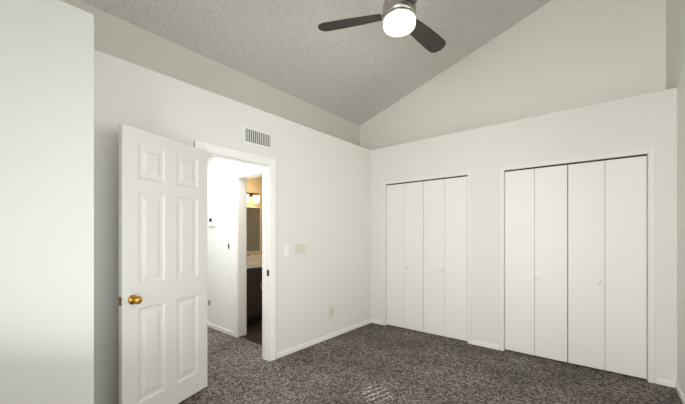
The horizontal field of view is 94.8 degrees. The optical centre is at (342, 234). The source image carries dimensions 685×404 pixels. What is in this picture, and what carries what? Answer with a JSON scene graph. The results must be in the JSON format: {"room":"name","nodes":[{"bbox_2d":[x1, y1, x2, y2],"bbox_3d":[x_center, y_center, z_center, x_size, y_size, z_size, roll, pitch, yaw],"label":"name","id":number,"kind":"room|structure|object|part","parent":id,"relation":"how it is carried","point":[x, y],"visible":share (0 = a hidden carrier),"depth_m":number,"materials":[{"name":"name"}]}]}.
{"room":"empty bedroom","nodes":[
{"label":"empty bedroom","id":0,"kind":"room"},
{"bbox_2d":[0,0,93,403],"bbox_3d":[-3.332,0.028,2.219,3.475,2.570,1.786,0,0,40],"label":"wall","id":1,"kind":"structure","parent":0,"point":[46,201],"depth_m":1.65,"materials":[{"name":"white paint"}]},
{"bbox_2d":[61,0,359,145],"bbox_3d":[-1.053,-1.599,4.021,0.120,0.724,4.134,0,0,39],"label":"wall","id":2,"kind":"structure","parent":0,"point":[117,37],"depth_m":3.37,"materials":[{"name":"white paint"}]},
{"bbox_2d":[94,69,370,403],"bbox_3d":[-0.672,0.093,3.461,0.120,2.440,3.514,0,0,40],"label":"wall","id":3,"kind":"structure","parent":0,"point":[323,202],"depth_m":3.42,"materials":[{"name":"white paint"}]},
{"bbox_2d":[119,124,206,403],"bbox_3d":[-1.299,0.293,2.370,0.171,2.012,0.733,0,0,21],"label":"door","id":4,"kind":"structure","parent":3,"relation":"in","point":[163,260],"depth_m":2.29,"materials":[{"name":"white wood"}]},
{"bbox_3d":[-1.299,0.309,2.370,0.171,1.710,0.733,0,0,21],"label":"door hardware","id":5,"kind":"part","parent":4,"relation":"part of","materials":[{"name":"gold metal"}]},
{"bbox_2d":[94,49,370,158],"bbox_3d":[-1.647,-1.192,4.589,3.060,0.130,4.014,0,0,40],"label":"ledge","id":6,"kind":"object","parent":3,"relation":"attached to","point":[110,64],"visible":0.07,"depth_m":2.75,"materials":[{"name":"white paint"}]},
{"bbox_2d":[194,140,275,360],"bbox_3d":[-1.028,0.260,3.029,0.152,2.106,0.855,0,0,40],"label":"door frame","id":7,"kind":"structure","parent":3,"relation":"attached to","point":[267,165],"depth_m":3.28,"materials":[{"name":"white wood"}]},
{"bbox_2d":[243,126,271,149],"bbox_3d":[-0.843,-0.964,3.149,0.011,0.158,0.337,0,0,40],"label":"air vent","id":8,"kind":"object","parent":3,"relation":"in","point":[256,137],"visible":1,"depth_m":3.14,"materials":[{"name":"white metal"}]},
{"bbox_2d":[284,245,288,255],"bbox_3d":[-0.613,0.173,3.432,0.008,0.115,0.070,0,0,40],"label":"light switch","id":9,"kind":"object","parent":3,"relation":"attached to","point":[286,250],"visible":1,"depth_m":3.43,"materials":[{"name":"white plastic"}]},
{"bbox_2d":[295,244,304,254],"bbox_3d":[-0.480,0.167,3.587,0.016,0.115,0.162,0,0,40],"label":"light switch","id":10,"kind":"object","parent":3,"relation":"attached to","point":[299,248],"visible":1,"depth_m":3.58,"materials":[{"name":"beige plastic"}]},
{"bbox_2d":[276,319,372,358],"bbox_3d":[-0.131,1.285,4.010,0.015,0.056,1.778,0,0,39],"label":"baseboard","id":11,"kind":"structure","parent":3,"relation":"attached to","point":[318,340],"depth_m":3.84,"materials":[{"name":"white wood"}]},
{"bbox_2d":[329,306,333,317],"bbox_3d":[-0.140,0.981,4.006,0.007,0.140,0.085,0,0,40],"label":"outlet","id":12,"kind":"object","parent":3,"relation":"attached to","point":[331,311],"visible":1,"depth_m":4.00,"materials":[{"name":"beige plastic"}]},
{"bbox_2d":[207,156,260,331],"bbox_3d":[-1.764,0.093,4.448,2.820,2.440,0.120,0,0,40],"label":"wall","id":13,"kind":"structure","parent":0,"point":[220,235],"depth_m":4.27,"materials":[{"name":"white paint"}]},
{"bbox_2d":[208,215,215,226],"bbox_3d":[-1.827,-0.187,4.403,0.200,0.170,0.029,0,0,40],"label":"thermostat","id":14,"kind":"object","parent":13,"relation":"attached to","point":[211,220],"visible":1,"depth_m":4.38,"materials":[{"name":"white plastic"}]},
{"bbox_2d":[207,322,233,335],"bbox_3d":[-2.146,1.285,4.677,1.938,0.056,0.012,0,0,39],"label":"baseboard","id":15,"kind":"structure","parent":13,"relation":"attached to","point":[221,329],"depth_m":4.24,"materials":[{"name":"white wood"}]},
{"bbox_2d":[234,167,261,336],"bbox_3d":[-1.023,0.260,3.837,0.852,2.106,0.152,0,0,40],"label":"trim","id":16,"kind":"structure","parent":13,"relation":"attached to","point":[240,252],"depth_m":4.04,"materials":[{"name":"white wood"}]},
{"bbox_2d":[240,321,261,344],"bbox_3d":[-0.827,1.310,4.680,1.670,0.006,1.630,0,0,40],"label":"floor","id":17,"kind":"structure","parent":0,"point":[254,333],"depth_m":4.16,"materials":[{"name":"brown wood"}]},
{"bbox_2d":[247,254,261,324],"bbox_3d":[-1.383,0.805,4.872,0.562,1.004,0.864,0,0,40],"label":"bathroom vanity","id":18,"kind":"object","parent":17,"relation":"on","point":[254,288],"visible":0.23,"depth_m":4.61,"materials":[{"name":"brown wood"}]},
{"bbox_2d":[247,176,261,254],"bbox_3d":[-1.486,0.093,5.288,0.120,2.440,1.530,0,0,40],"label":"wall","id":19,"kind":"structure","parent":0,"point":[254,185],"depth_m":5.24,"materials":[{"name":"beige paint"}]},
{"bbox_2d":[247,193,258,202],"bbox_3d":[-1.551,-0.600,4.995,0.151,0.155,0.600,0,0,40],"label":"sconce","id":20,"kind":"object","parent":19,"relation":"attached to","point":[255,197],"visible":0.38,"depth_m":5.10,"materials":[{"name":"white glass"}]},
{"bbox_2d":[247,206,260,252],"bbox_3d":[-1.604,-0.082,5.038,0.013,0.750,0.695,0,0,40],"label":"bathroom mirror","id":21,"kind":"object","parent":19,"relation":"attached to","point":[253,229],"visible":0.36,"depth_m":5.19,"materials":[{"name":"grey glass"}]},
{"bbox_2d":[80,0,550,125],"bbox_3d":[-0.624,-2.367,2.588,5.524,1.872,6.080,0,0,40],"label":"ceiling","id":22,"kind":"structure","parent":0,"point":[359,75],"depth_m":3.66,"materials":[{"name":"white paint"}]},
{"bbox_2d":[318,0,445,52],"bbox_3d":[0.531,-2.133,2.736,1.249,0.860,1.156,0,0,40],"label":"ceiling fan","id":23,"kind":"object","parent":22,"relation":"hanging from","point":[399,18],"visible":1,"depth_m":2.66,"materials":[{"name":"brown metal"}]},
{"bbox_2d":[178,323,682,403],"bbox_3d":[-0.952,1.363,2.858,6.494,0.100,6.200,0,0,40],"label":"floor","id":24,"kind":"structure","parent":0,"point":[371,363],"depth_m":2.91,"materials":[{"name":"grey carpet"}]},
{"bbox_2d":[360,0,665,149],"bbox_3d":[1.814,-0.932,4.414,4.044,4.490,0.120,0,0,40],"label":"wall","id":25,"kind":"structure","parent":0,"point":[552,56],"depth_m":3.82,"materials":[{"name":"white paint"}]},
{"bbox_2d":[371,103,676,382],"bbox_3d":[1.677,0.093,3.737,3.154,2.440,0.100,0,0,40],"label":"wall","id":26,"kind":"structure","parent":0,"point":[483,160],"depth_m":3.44,"materials":[{"name":"white paint"}]},
{"bbox_2d":[387,176,466,340],"bbox_3d":[1.074,0.295,4.187,1.144,2.007,0.072,0,0,40],"label":"bifold door","id":27,"kind":"structure","parent":26,"relation":"in","point":[426,256],"depth_m":4.14,"materials":[{"name":"white wood"}]},
{"bbox_3d":[1.070,0.451,4.169,0.525,0.042,0.040,0,0,40],"label":"knob","id":28,"kind":"part","parent":27,"relation":"part of","materials":[{"name":"white"}]},
{"bbox_2d":[383,171,470,343],"bbox_3d":[1.095,0.275,4.211,1.244,2.077,0.109,0,0,40],"label":"trim","id":29,"kind":"structure","parent":26,"relation":"attached to","point":[451,175],"depth_m":4.00,"materials":[{"name":"white paint"}]},
{"bbox_2d":[472,340,498,349],"bbox_3d":[1.663,1.285,3.676,0.298,0.056,0.012,0,0,39],"label":"baseboard","id":30,"kind":"structure","parent":26,"relation":"attached to","point":[484,344],"depth_m":3.67,"materials":[{"name":"white wood"}]},
{"bbox_2d":[371,88,676,158],"bbox_3d":[1.836,-1.192,3.930,3.154,0.130,0.600,0,0,40],"label":"ledge","id":31,"kind":"object","parent":26,"relation":"attached to","point":[653,99],"visible":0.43,"depth_m":3.31,"materials":[{"name":"white paint"}]},
{"bbox_2d":[505,156,646,378],"bbox_3d":[2.282,0.295,3.192,1.157,2.007,0.072,0,0,40],"label":"bifold door","id":32,"kind":"structure","parent":26,"relation":"in","point":[575,263],"depth_m":3.13,"materials":[{"name":"white wood"}]},
{"bbox_3d":[2.263,0.451,3.186,0.543,0.042,0.040,0,0,40],"label":"knob","id":33,"kind":"part","parent":32,"relation":"part of","materials":[{"name":"white"}]},
{"bbox_2d":[500,148,654,382],"bbox_3d":[2.302,0.275,3.216,1.257,2.077,0.109,0,0,40],"label":"trim","id":34,"kind":"structure","parent":26,"relation":"attached to","point":[649,153],"depth_m":2.82,"materials":[{"name":"white paint"}]},
{"bbox_2d":[666,0,684,396],"bbox_3d":[1.445,-0.914,0.882,0.120,4.453,5.800,0,0,40],"label":"wall","id":35,"kind":"structure","parent":0,"point":[675,43],"depth_m":2.61,"materials":[{"name":"white paint"}]},
{"bbox_2d":[672,381,684,403],"bbox_3d":[1.202,1.285,0.694,0.015,0.056,5.200,0,0,39],"label":"baseboard","id":36,"kind":"structure","parent":35,"relation":"attached to","point":[674,384],"depth_m":2.58,"materials":[{"name":"white wood"}]}
]}

